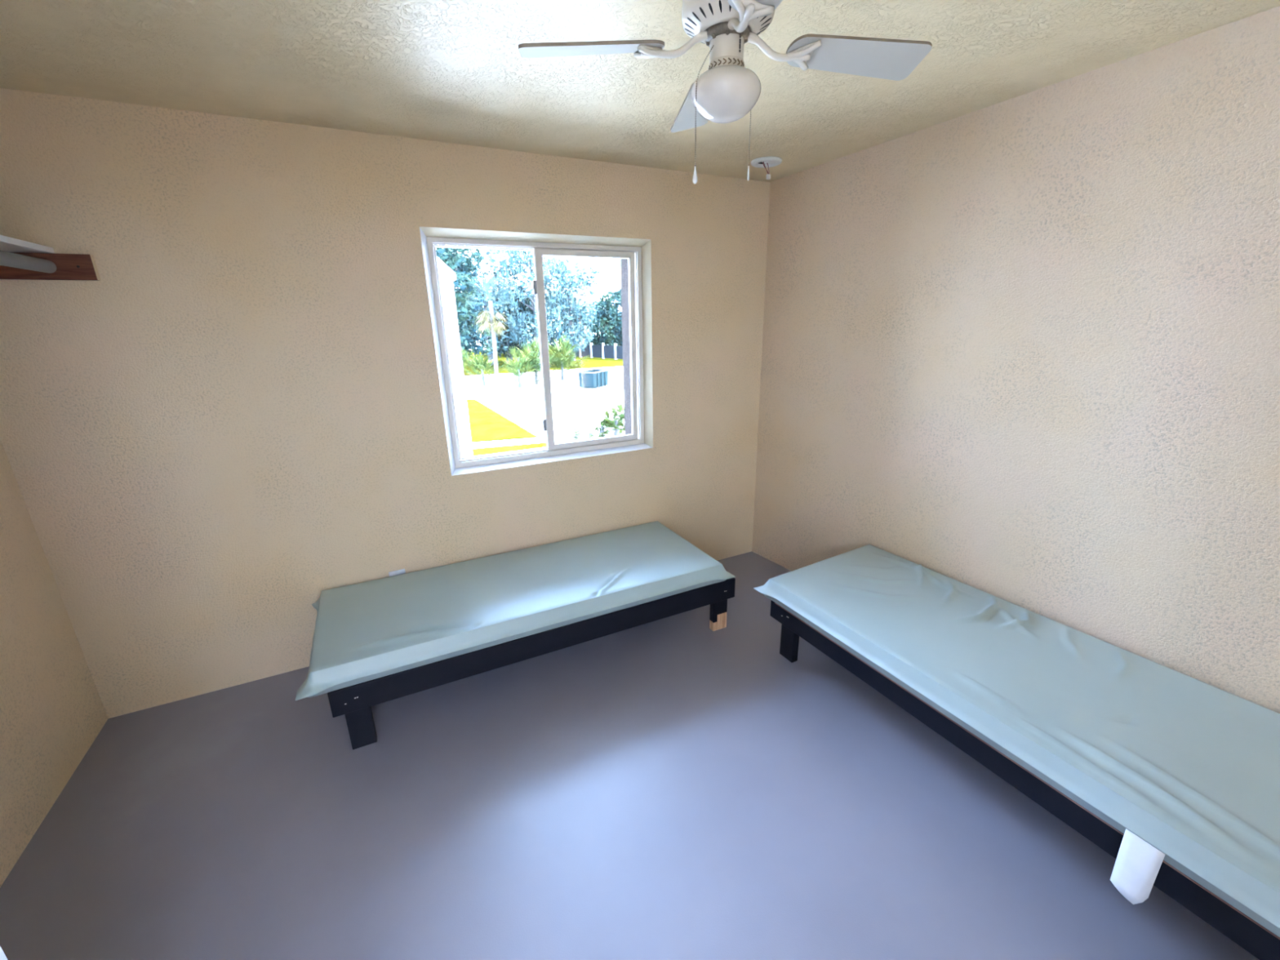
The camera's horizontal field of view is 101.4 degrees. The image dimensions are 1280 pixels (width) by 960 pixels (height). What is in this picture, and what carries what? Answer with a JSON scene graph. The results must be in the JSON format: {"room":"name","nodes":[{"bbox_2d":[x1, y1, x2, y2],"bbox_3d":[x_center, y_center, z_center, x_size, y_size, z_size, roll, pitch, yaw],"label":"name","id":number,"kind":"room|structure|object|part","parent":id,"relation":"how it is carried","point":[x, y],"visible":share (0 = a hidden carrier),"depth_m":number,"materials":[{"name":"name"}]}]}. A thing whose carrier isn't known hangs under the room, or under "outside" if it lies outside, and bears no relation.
{"room":"bedroom","nodes":[
{"label":"bedroom","id":0,"kind":"room"},
{"bbox_2d":[0,946,7,959],"bbox_3d":[-0.746,0.451,0.096,0.100,2.440,1.307,-9,19,-25],"label":"wall","id":1,"kind":"structure","parent":0,"point":[2,957],"depth_m":0.81,"materials":[{"name":"white paint"}]},
{"bbox_2d":[0,250,56,273],"bbox_3d":[-1.727,-0.543,1.129,0.045,0.046,1.769,-9,19,-25],"label":"closet rod","id":2,"kind":"object","parent":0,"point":[6,259],"visible":1,"depth_m":1.73,"materials":[{"name":"metal"}]},
{"bbox_2d":[0,439,108,887],"bbox_3d":[-1.724,0.342,0.505,0.202,2.440,3.350,-9,19,-25],"label":"wall","id":3,"kind":"structure","parent":0,"point":[52,711],"depth_m":1.94,"materials":[{"name":"beige paint"}]},
{"bbox_2d":[0,235,54,253],"bbox_3d":[-1.857,-0.580,1.067,0.312,0.020,1.799,-9,19,-25],"label":"closet shelf","id":4,"kind":"object","parent":3,"relation":"attached to","point":[8,244],"visible":1,"depth_m":1.76,"materials":[{"name":"white paint"}]},
{"bbox_2d":[0,88,770,718],"bbox_3d":[-0.719,-0.406,2.873,4.250,2.740,0.160,-9,19,-25],"label":"wall","id":5,"kind":"structure","parent":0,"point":[245,420],"depth_m":2.34,"materials":[{"name":"beige paint"}]},
{"bbox_2d":[0,252,101,280],"bbox_3d":[-2.212,-0.760,1.859,0.416,0.088,0.033,-9,19,-25],"label":"cleat","id":6,"kind":"object","parent":5,"relation":"attached to","point":[68,266],"visible":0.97,"depth_m":1.90,"materials":[{"name":"brown wood"}]},
{"bbox_2d":[426,236,644,468],"bbox_3d":[-0.510,-0.707,2.952,1.159,1.155,0.062,-9,19,-25],"label":"window","id":7,"kind":"structure","parent":5,"relation":"attached to","point":[633,254],"depth_m":2.93,"materials":[{"name":"white plastic"}]},
{"bbox_3d":[-0.774,-0.670,2.839,0.518,1.090,0.018,-9,19,-25],"label":"sash","id":8,"kind":"part","parent":7,"relation":"part of","materials":[{"name":"white plastic"}]},
{"bbox_3d":[-0.289,-0.743,3.045,0.592,1.090,0.026,-9,19,-25],"label":"sash","id":9,"kind":"part","parent":7,"relation":"part of","materials":[{"name":"white plastic"}]},
{"bbox_2d":[620,258,631,435],"bbox_3d":[-0.781,-0.441,2.989,4.250,2.740,0.108,-9,19,-25],"label":"wall","id":10,"kind":"structure","parent":0,"point":[624,262],"depth_m":3.24,"materials":[{"name":"paint"}]},
{"bbox_2d":[0,551,1258,959],"bbox_3d":[0.065,1.258,1.825,4.250,0.150,3.510,-9,19,-25],"label":"floor","id":11,"kind":"structure","parent":0,"point":[675,787],"depth_m":1.78,"materials":[{"name":"paint"}]},
{"bbox_2d":[327,577,735,749],"bbox_3d":[-0.501,0.736,2.788,1.945,0.300,0.706,-9,19,-25],"label":"frame","id":12,"kind":"object","parent":11,"relation":"on","point":[355,702],"visible":0.4,"depth_m":2.33,"materials":[{"name":"black paint"}]},
{"bbox_3d":[-1.145,1.005,2.150,0.090,0.184,0.038,-9,19,-25],"label":"leg","id":13,"kind":"part","parent":12,"relation":"part of","materials":[{"name":"black paint"}]},
{"bbox_2d":[295,520,735,700],"bbox_3d":[-0.558,0.541,2.683,1.998,0.133,0.777,-9,19,-25],"label":"mattress","id":14,"kind":"object","parent":12,"relation":"on","point":[401,621],"visible":1,"depth_m":2.50,"materials":[{"name":"green plastic"}]},
{"bbox_3d":[0.436,0.741,2.913,0.090,0.184,0.038,-9,19,-25],"label":"leg","id":15,"kind":"part","parent":12,"relation":"part of","materials":[{"name":"black paint"}]},
{"bbox_2d":[769,600,1279,959],"bbox_3d":[1.434,0.929,2.047,0.706,0.300,1.945,-10,19,-26],"label":"frame","id":16,"kind":"object","parent":11,"relation":"on","point":[1243,931],"visible":0.16,"depth_m":1.64,"materials":[{"name":"black paint"}]},
{"bbox_3d":[0.756,0.817,2.648,0.038,0.184,0.090,-10,19,-26],"label":"leg","id":17,"kind":"part","parent":16,"relation":"part of","materials":[{"name":"black paint"}]},
{"bbox_2d":[753,544,1279,937],"bbox_3d":[1.394,0.770,1.981,0.888,0.302,2.062,-10,19,-26],"label":"mattress","id":18,"kind":"object","parent":16,"relation":"on","point":[1185,767],"visible":1,"depth_m":1.69,"materials":[{"name":"teal plastic"}]},
{"bbox_2d":[0,0,1279,182],"bbox_3d":[0.020,-1.217,1.062,4.250,0.150,3.510,-9,19,-25],"label":"ceiling","id":19,"kind":"structure","parent":0,"point":[448,71],"depth_m":1.65,"materials":[{"name":"beige paint"}]},
{"bbox_2d":[518,0,931,183],"bbox_3d":[0.186,-0.904,1.128,0.682,0.490,0.682,13,22,37],"label":"ceiling fan","id":20,"kind":"object","parent":19,"relation":"hanging from","point":[726,92],"visible":1,"depth_m":1.11,"materials":[{"name":"white metal"}]},
{"bbox_3d":[-0.099,-0.903,1.100,0.303,0.043,0.111,-3,17,-6],"label":"blade","id":21,"kind":"part","parent":20,"relation":"part of","materials":[{"name":"laminate"}]},
{"bbox_3d":[0.158,-1.000,1.397,0.111,0.043,0.303,-3,17,-6],"label":"blade","id":22,"kind":"part","parent":20,"relation":"part of","materials":[{"name":"laminate"}]},
{"bbox_3d":[0.122,-0.673,1.156,0.011,0.035,0.011,8,20,28],"label":"pull knob","id":23,"kind":"part","parent":20,"relation":"part of","materials":[{"name":"white plastic"}]},
{"bbox_3d":[0.138,-0.803,1.127,0.047,0.232,0.004,-11,20,-28],"label":"pull chain","id":24,"kind":"part","parent":20,"relation":"part of","materials":[{"name":"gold metal"}]},
{"bbox_3d":[0.187,-0.839,1.148,0.153,0.088,0.153,-9,19,-25],"label":"glass globe","id":25,"kind":"part","parent":20,"relation":"part of"},
{"bbox_3d":[0.255,-0.722,1.232,0.004,0.032,0.004,-9,19,-25],"label":"pull knob","id":26,"kind":"part","parent":20,"relation":"part of","materials":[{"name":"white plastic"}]},
{"bbox_3d":[0.235,-0.832,1.186,0.047,0.208,0.004,-12,20,-32],"label":"pull chain","id":27,"kind":"part","parent":20,"relation":"part of","materials":[{"name":"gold metal"}]},
{"bbox_3d":[0.213,-0.833,0.852,0.111,0.043,0.303,-3,17,-6],"label":"blade","id":28,"kind":"part","parent":20,"relation":"part of","materials":[{"name":"laminate"}]},
{"bbox_3d":[0.471,-0.929,1.149,0.303,0.043,0.111,-3,17,-6],"label":"blade","id":29,"kind":"part","parent":20,"relation":"part of","materials":[{"name":"laminate"}]},
{"bbox_2d":[751,156,782,179],"bbox_3d":[0.660,-1.620,2.744,0.160,0.092,0.160,-9,19,-25],"label":"smoke detector base","id":30,"kind":"object","parent":19,"relation":"attached to","point":[763,162],"visible":1,"depth_m":2.72,"materials":[{"name":"white plastic"}]},
{"bbox_3d":[0.670,-1.652,2.717,0.100,0.008,0.062,-9,19,-25],"label":"mounting plate","id":31,"kind":"part","parent":30,"relation":"part of","materials":[{"name":"white plastic"}]},
{"bbox_2d":[751,5,1279,713],"bbox_3d":[1.771,-0.241,2.192,0.450,2.440,3.350,-9,19,-25],"label":"wall","id":32,"kind":"structure","parent":0,"point":[1023,351],"depth_m":2.00,"materials":[{"name":"beige paint"}]},
{"label":"outside","id":33,"kind":"structure","parent":0,"visible":0},
{"bbox_2d":[464,333,624,448],"bbox_3d":[-4.223,-18.820,77.435,180.000,0.200,260.000,-9,19,-25],"label":"ground","id":34,"kind":"structure","parent":33,"point":[575,406],"depth_m":31.42,"materials":[{"name":"white concrete"}]},
{"bbox_2d":[436,256,473,460],"bbox_3d":[-6.999,-2.470,10.084,6.120,8.350,5.370,-9,19,-25],"label":"house","id":35,"kind":"structure","parent":34,"relation":"on","point":[446,276],"depth_m":9.12,"materials":[{"name":"white"}]},
{"bbox_3d":[-3.171,-0.825,9.601,0.112,5.360,0.115,-9,19,-25],"label":"corner trim","id":36,"kind":"part","parent":35,"relation":"part of","materials":[{"name":"white paint"}]},
{"bbox_2d":[461,347,478,372],"bbox_3d":[-15.591,-10.499,46.160,3.602,2.734,4.077,-9,19,-25],"label":"shrub","id":37,"kind":"object","parent":34,"relation":"on","point":[462,349],"visible":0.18,"depth_m":46.33,"materials":[{"name":"green plant"}]},
{"bbox_2d":[463,351,506,386],"bbox_3d":[-11.807,-8.308,39.027,4.416,2.621,3.632,-9,19,-25],"label":"shrub","id":38,"kind":"object","parent":34,"relation":"on","point":[476,362],"visible":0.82,"depth_m":38.84,"materials":[{"name":"green plant"}]},
{"bbox_3d":[-11.773,-7.647,39.255,0.240,1.223,0.240,13,22,39],"label":"stem","id":39,"kind":"part","parent":38,"relation":"part of","materials":[{"name":"green plant"}]},
{"bbox_2d":[465,272,516,390],"bbox_3d":[-10.121,-10.047,36.001,3.391,7.674,3.464,3,18,13],"label":"palm tree","id":40,"kind":"object","parent":34,"relation":"on","point":[495,326],"visible":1,"depth_m":35.58,"materials":[{"name":"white plant"}]},
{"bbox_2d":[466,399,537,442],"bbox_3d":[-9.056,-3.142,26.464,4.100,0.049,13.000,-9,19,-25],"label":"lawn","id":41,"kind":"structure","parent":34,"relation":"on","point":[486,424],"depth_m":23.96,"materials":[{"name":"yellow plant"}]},
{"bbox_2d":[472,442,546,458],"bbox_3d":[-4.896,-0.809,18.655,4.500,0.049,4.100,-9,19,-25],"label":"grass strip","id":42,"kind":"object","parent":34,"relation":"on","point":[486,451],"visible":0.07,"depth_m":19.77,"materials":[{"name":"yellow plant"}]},
{"bbox_2d":[490,346,541,387],"bbox_3d":[-8.690,-8.174,37.698,4.272,3.040,4.511,-9,19,-25],"label":"shrub","id":43,"kind":"object","parent":34,"relation":"on","point":[522,360],"visible":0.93,"depth_m":37.54,"materials":[{"name":"green plant"}]},
{"bbox_3d":[-8.721,-7.333,37.928,0.240,1.299,0.240,-2,17,-4],"label":"stem","id":44,"kind":"part","parent":43,"relation":"part of","materials":[{"name":"green plant"}]},
{"bbox_2d":[484,306,556,354],"bbox_3d":[-16.865,-22.058,74.262,12.287,9.344,9.065,-9,19,-25],"label":"oak tree","id":45,"kind":"object","parent":34,"relation":"on","point":[502,307],"visible":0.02,"depth_m":73.48,"materials":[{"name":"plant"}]},
{"bbox_2d":[511,346,559,384],"bbox_3d":[-8.091,-8.664,39.353,4.194,2.980,4.630,-9,19,-25],"label":"shrub","id":46,"kind":"object","parent":34,"relation":"on","point":[537,381],"visible":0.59,"depth_m":39.09,"materials":[{"name":"green plant"}]},
{"bbox_3d":[-7.843,-7.950,39.617,0.240,1.450,0.240,-2,17,-4],"label":"stem","id":47,"kind":"part","parent":46,"relation":"part of","materials":[{"name":"green plant"}]},
{"bbox_2d":[506,336,565,380],"bbox_3d":[-8.676,-9.972,42.788,5.201,3.629,4.562,-9,19,-25],"label":"shrub","id":48,"kind":"object","parent":34,"relation":"on","point":[534,343],"visible":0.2,"depth_m":42.78,"materials":[{"name":"green plant"}]},
{"bbox_2d":[462,348,622,375],"bbox_3d":[-5.769,-18.186,75.043,65.000,0.049,43.000,-9,19,-25],"label":"lawn","id":49,"kind":"structure","parent":34,"relation":"on","point":[596,362],"depth_m":57.47,"materials":[{"name":"yellow plant"}]},
{"bbox_2d":[435,244,498,358],"bbox_3d":[-17.534,-15.887,48.110,7.365,11.884,8.166,5,18,19],"label":"oak tree","id":50,"kind":"object","parent":49,"relation":"on","point":[455,264],"visible":0.41,"depth_m":47.20,"materials":[{"name":"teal plant"}]},
{"bbox_2d":[454,290,483,358],"bbox_3d":[-21.850,-18.902,63.355,6.731,8.914,8.057,-1,17,1],"label":"oak tree","id":51,"kind":"object","parent":49,"relation":"on","point":[468,317],"visible":0.04,"depth_m":62.30,"materials":[{"name":"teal plant"}]},
{"bbox_2d":[440,246,537,364],"bbox_3d":[-16.206,-19.580,54.090,12.068,15.360,9.417,4,18,15],"label":"oak tree","id":52,"kind":"object","parent":49,"relation":"on","point":[497,252],"visible":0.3,"depth_m":53.03,"materials":[{"name":"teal plant"}]},
{"bbox_2d":[475,287,537,361],"bbox_3d":[-14.986,-17.962,60.244,7.906,8.630,6.797,-2,17,-4],"label":"oak tree","id":53,"kind":"object","parent":49,"relation":"on","point":[516,345],"visible":0.2,"depth_m":59.31,"materials":[{"name":"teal plant"}]},
{"bbox_2d":[487,247,570,355],"bbox_3d":[-11.335,-19.679,55.114,8.613,14.779,10.117,-9,19,-25],"label":"oak tree","id":54,"kind":"object","parent":49,"relation":"on","point":[554,264],"visible":0.56,"depth_m":54.46,"materials":[{"name":"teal plant"}]},
{"bbox_2d":[532,290,580,348],"bbox_3d":[-10.895,-22.017,72.796,7.465,8.834,7.753,-9,19,-25],"label":"oak tree","id":55,"kind":"object","parent":49,"relation":"on","point":[558,291],"visible":0.05,"depth_m":70.89,"materials":[{"name":"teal plant"}]},
{"bbox_2d":[548,333,583,366],"bbox_3d":[-8.161,-13.274,53.648,4.700,3.394,4.860,-9,19,-25],"label":"shrub","id":56,"kind":"object","parent":49,"relation":"on","point":[560,341],"visible":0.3,"depth_m":53.38,"materials":[{"name":"green plant"}]},
{"bbox_2d":[544,259,600,360],"bbox_3d":[-8.111,-19.509,60.049,7.254,11.444,9.353,-9,19,-25],"label":"oak tree","id":57,"kind":"object","parent":49,"relation":"on","point":[584,310],"visible":0.65,"depth_m":58.82,"materials":[{"name":"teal plant"}]},
{"bbox_2d":[575,342,622,359],"bbox_3d":[-4.485,-15.813,64.133,0.300,1.800,13.901,-17,23,-41],"label":"fence","id":58,"kind":"object","parent":49,"relation":"on","point":[615,352],"visible":0.58,"depth_m":64.14,"materials":[{"name":"white"}]},
{"bbox_3d":[-8.430,-16.850,68.068,0.080,1.500,2.267,-17,23,-41],"label":"panel","id":59,"kind":"part","parent":58,"relation":"part of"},
{"bbox_3d":[-6.851,-16.397,66.506,0.080,1.500,2.267,-17,23,-41],"label":"panel","id":60,"kind":"part","parent":58,"relation":"part of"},
{"bbox_3d":[-6.064,-16.266,65.695,0.240,1.800,0.240,-9,19,-25],"label":"post","id":61,"kind":"part","parent":58,"relation":"part of","materials":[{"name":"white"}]},
{"bbox_3d":[-5.273,-15.944,64.943,0.080,1.500,2.267,-17,23,-41],"label":"panel","id":62,"kind":"part","parent":58,"relation":"part of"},
{"bbox_3d":[-4.485,-15.813,64.133,0.240,1.800,0.240,-9,19,-25],"label":"post","id":63,"kind":"part","parent":58,"relation":"part of","materials":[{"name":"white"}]},
{"bbox_3d":[-3.694,-15.490,63.381,0.080,1.500,2.267,-17,23,-41],"label":"panel","id":64,"kind":"part","parent":58,"relation":"part of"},
{"bbox_3d":[-2.906,-15.359,62.570,0.240,1.800,0.240,-9,19,-25],"label":"post","id":65,"kind":"part","parent":58,"relation":"part of","materials":[{"name":"white"}]},
{"bbox_3d":[-2.115,-15.037,61.819,0.080,1.500,2.267,-17,23,-41],"label":"panel","id":66,"kind":"part","parent":58,"relation":"part of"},
{"bbox_2d":[599,288,622,346],"bbox_3d":[-2.816,-22.868,74.417,8.039,9.227,8.499,-9,19,-25],"label":"oak tree","id":67,"kind":"object","parent":49,"relation":"on","point":[615,296],"visible":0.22,"depth_m":71.02,"materials":[{"name":"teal plant"}]},
{"bbox_2d":[537,340,594,380],"bbox_3d":[-6.329,-9.743,42.218,5.918,3.290,4.467,2,17,11],"label":"shrub","id":68,"kind":"object","parent":34,"relation":"on","point":[565,360],"visible":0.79,"depth_m":41.41,"materials":[{"name":"green plant"}]},
{"bbox_3d":[-6.304,-8.909,42.377,0.240,1.601,0.240,-2,17,-4],"label":"stem","id":69,"kind":"part","parent":68,"relation":"part of","materials":[{"name":"plant"}]},
{"bbox_2d":[564,425,583,440],"bbox_3d":[-2.692,-1.891,21.105,0.858,0.633,0.807,-9,19,-25],"label":"shrub","id":70,"kind":"object","parent":34,"relation":"on","point":[576,437],"visible":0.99,"depth_m":21.12,"materials":[{"name":"green plant"}]},
{"bbox_3d":[-2.573,-1.753,21.192,0.240,0.315,0.240,-2,17,-4],"label":"stem","id":71,"kind":"part","parent":70,"relation":"part of","materials":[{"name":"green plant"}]},
{"bbox_2d":[580,427,596,439],"bbox_3d":[-2.054,-1.881,21.286,0.726,0.490,0.745,-9,19,-25],"label":"shrub","id":72,"kind":"object","parent":34,"relation":"on","point":[591,436],"visible":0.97,"depth_m":21.30,"materials":[{"name":"green plant"}]},
{"bbox_3d":[-1.993,-1.798,21.371,0.240,0.281,0.239,13,22,38],"label":"stem","id":73,"kind":"part","parent":72,"relation":"part of","materials":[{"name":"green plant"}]},
{"bbox_2d":[577,368,608,388],"bbox_3d":[-3.302,-7.247,37.554,1.330,1.160,2.080,8,19,27],"label":"dumpster","id":74,"kind":"object","parent":34,"relation":"on","point":[593,378],"visible":1,"depth_m":36.90,"materials":[{"name":"blue metal"}]},
{"bbox_2d":[573,300,621,346],"bbox_3d":[-5.838,-20.768,71.170,7.118,7.457,7.327,-9,19,-25],"label":"oak tree","id":75,"kind":"object","parent":34,"relation":"on","point":[598,339],"visible":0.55,"depth_m":69.68,"materials":[{"name":"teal plant"}]},
{"bbox_2d":[591,417,610,437],"bbox_3d":[-1.575,-2.193,21.635,0.900,0.849,1.189,-9,19,-25],"label":"shrub","id":76,"kind":"object","parent":34,"relation":"on","point":[602,433],"visible":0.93,"depth_m":21.57,"materials":[{"name":"green plant"}]},
{"bbox_3d":[-1.596,-2.014,21.752,0.240,0.438,0.240,-2,17,-4],"label":"stem","id":77,"kind":"part","parent":76,"relation":"part of","materials":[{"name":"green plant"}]},
{"bbox_2d":[601,400,624,435],"bbox_3d":[-0.806,-2.624,21.861,1.609,1.502,1.934,3,18,12],"label":"shrub","id":78,"kind":"object","parent":34,"relation":"on","point":[614,424],"visible":0.68,"depth_m":21.69,"materials":[{"name":"green plant"}]},
{"bbox_3d":[-0.974,-2.231,21.901,0.240,0.734,0.240,-2,17,-4],"label":"stem","id":79,"kind":"part","parent":78,"relation":"part of","materials":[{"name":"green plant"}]}
]}

